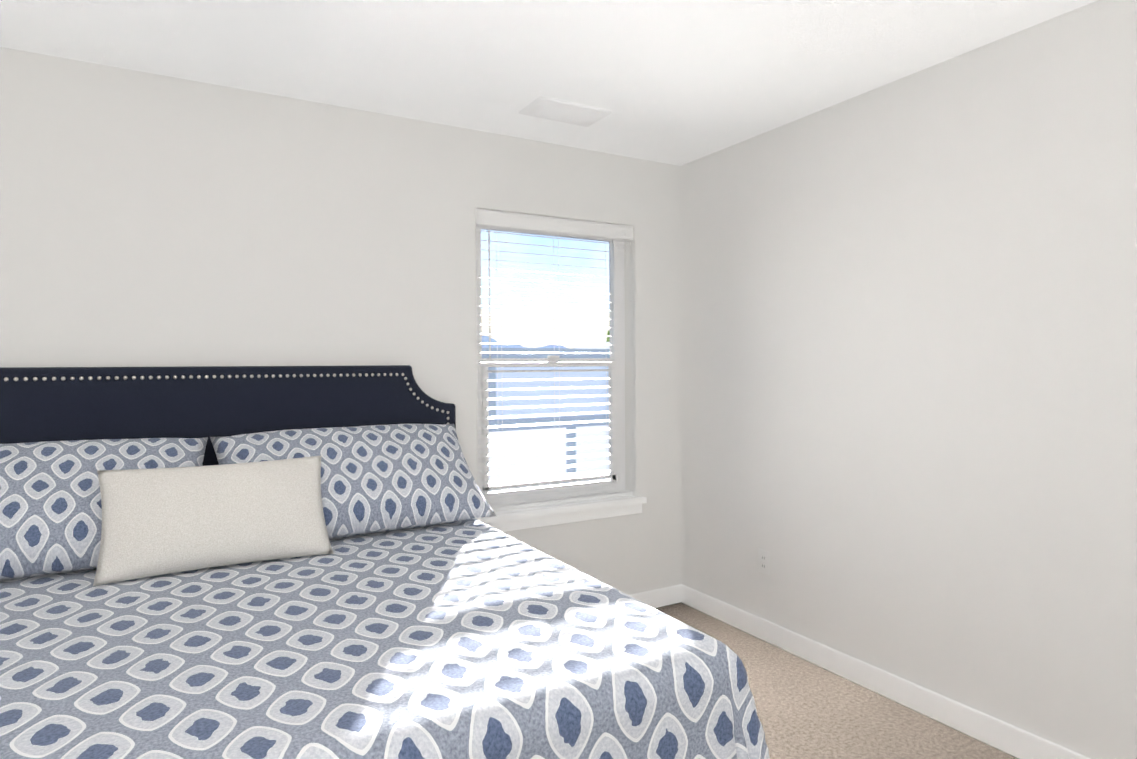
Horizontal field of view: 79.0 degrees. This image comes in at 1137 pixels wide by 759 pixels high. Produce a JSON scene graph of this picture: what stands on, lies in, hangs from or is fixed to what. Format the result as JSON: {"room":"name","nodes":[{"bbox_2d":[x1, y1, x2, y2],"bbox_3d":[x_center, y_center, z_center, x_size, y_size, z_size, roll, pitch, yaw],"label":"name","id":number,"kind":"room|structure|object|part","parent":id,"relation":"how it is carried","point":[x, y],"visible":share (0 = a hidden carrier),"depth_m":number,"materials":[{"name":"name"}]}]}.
{"room":"bedroom","nodes":[
{"label":"bedroom","id":0,"kind":"room"},
{"bbox_2d":[0,47,679,594],"bbox_3d":[-1.397,0.066,2.797,4.560,2.440,0.160,-1,1,-30],"label":"wall","id":1,"kind":"structure","parent":0,"point":[147,219],"depth_m":2.85,"materials":[{"name":"white paint"}]},
{"bbox_2d":[475,224,624,505],"bbox_3d":[-0.091,-0.088,3.576,0.915,1.460,0.080,-1,1,-30],"label":"window","id":2,"kind":"structure","parent":1,"relation":"in","point":[617,290],"depth_m":3.63,"materials":[{"name":"white plastic"}]},
{"bbox_2d":[475,208,632,511],"bbox_3d":[-0.055,-0.090,3.514,0.907,1.450,0.079,-1,1,-30],"label":"window blind","id":3,"kind":"object","parent":2,"relation":"attached to","point":[529,222],"visible":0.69,"depth_m":3.48,"materials":[{"name":"white plastic"}]},
{"bbox_2d":[476,495,646,531],"bbox_3d":[-0.048,0.683,3.525,1.005,0.089,0.135,-1,1,-30],"label":"window sill","id":4,"kind":"structure","parent":1,"relation":"attached to","point":[525,518],"depth_m":3.48,"materials":[{"name":"white wood"}]},
{"bbox_2d":[629,584,680,607],"bbox_3d":[-1.371,1.238,2.729,4.560,0.100,0.018,-1,1,-30],"label":"baseboard","id":5,"kind":"structure","parent":1,"relation":"attached to","point":[656,598],"depth_m":3.80,"materials":[{"name":"white"}]},
{"bbox_2d":[0,0,1096,165],"bbox_3d":[-0.189,-1.166,0.666,4.880,0.100,5.020,-1,1,-30],"label":"ceiling","id":6,"kind":"structure","parent":0,"point":[678,82],"depth_m":2.42,"materials":[{"name":"white paint"}]},
{"bbox_2d":[519,96,610,126],"bbox_3d":[-0.015,-1.162,3.001,0.350,0.013,0.200,-1,1,-30],"label":"ceiling vent","id":7,"kind":"object","parent":6,"relation":"in","point":[560,111],"visible":0.96,"depth_m":2.99,"materials":[{"name":"white plastic"}]},
{"bbox_2d":[655,602,1018,758],"bbox_3d":[-0.946,1.387,0.278,6.660,0.100,5.020,-1,1,-30],"label":"floor","id":8,"kind":"structure","parent":0,"point":[805,709],"depth_m":2.62,"materials":[{"name":"carpet"}]},
{"bbox_2d":[0,365,769,758],"bbox_3d":[-0.910,0.630,1.818,2.210,1.332,2.016,-1,1,-30],"label":"bed","id":9,"kind":"object","parent":8,"relation":"on","point":[468,639],"visible":0.85,"depth_m":1.55,"materials":[{"name":"blue fabric"}]},
{"bbox_2d":[0,437,207,579],"bbox_3d":[-1.685,0.396,2.173,0.995,0.378,0.467,-1,1,-30],"label":"pillow sham","id":10,"kind":"object","parent":9,"relation":"on","point":[50,510],"visible":0.56,"depth_m":2.10,"materials":[{"name":"multicoloured fabric"}]},
{"bbox_2d":[93,455,333,585],"bbox_3d":[-1.115,0.429,2.204,0.660,0.305,0.218,-1,1,-30],"label":"lumbar pillow","id":11,"kind":"object","parent":9,"relation":"on","point":[158,521],"visible":1,"depth_m":2.14,"materials":[{"name":"beige fabric"}]},
{"bbox_3d":[-1.386,0.589,2.664,1.990,1.280,0.073,-1,1,-30],"label":"headboard","id":12,"kind":"part","parent":9,"relation":"part of","materials":[{"name":"blue fabric"}]},
{"bbox_2d":[210,424,495,538],"bbox_3d":[-0.817,0.381,2.670,0.995,0.378,0.467,-1,1,-30],"label":"pillow sham","id":13,"kind":"object","parent":9,"relation":"on","point":[377,478],"visible":0.81,"depth_m":2.60,"materials":[{"name":"multicoloured fabric"}]},
{"bbox_2d":[0,505,769,758],"bbox_3d":[-0.888,0.940,1.789,2.210,0.706,1.941,-1,1,-30],"label":"quilt","id":14,"kind":"object","parent":9,"relation":"on","point":[462,639],"depth_m":1.48,"materials":[{"name":"multicoloured fabric"}]},
{"bbox_2d":[680,0,1136,758],"bbox_3d":[1.863,0.066,1.862,0.170,2.440,5.020,-1,1,-30],"label":"wall","id":15,"kind":"structure","parent":0,"point":[882,374],"depth_m":2.55,"materials":[{"name":"white paint"}]},
{"bbox_2d":[758,548,769,574],"bbox_3d":[0.945,0.881,3.333,0.008,0.114,0.070,-1,1,-30],"label":"electrical outlet","id":16,"kind":"object","parent":15,"relation":"attached to","point":[764,561],"visible":1,"depth_m":3.33,"materials":[{"name":"white plastic"}]},
{"bbox_2d":[681,584,1089,758],"bbox_3d":[1.797,1.237,1.845,0.018,0.100,4.700,-1,1,-30],"label":"baseboard","id":17,"kind":"structure","parent":15,"relation":"attached to","point":[1012,740],"depth_m":2.73,"materials":[{"name":"white"}]},
{"label":"outside","id":18,"kind":"structure","parent":0,"visible":0},
{"bbox_2d":[481,229,609,485],"bbox_3d":[-6.232,-1.892,12.578,34.000,18.000,0.001,-1,1,-30],"label":"window pane","id":19,"kind":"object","parent":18,"point":[550,286],"depth_m":15.86,"materials":[{"name":"white"}]}
]}

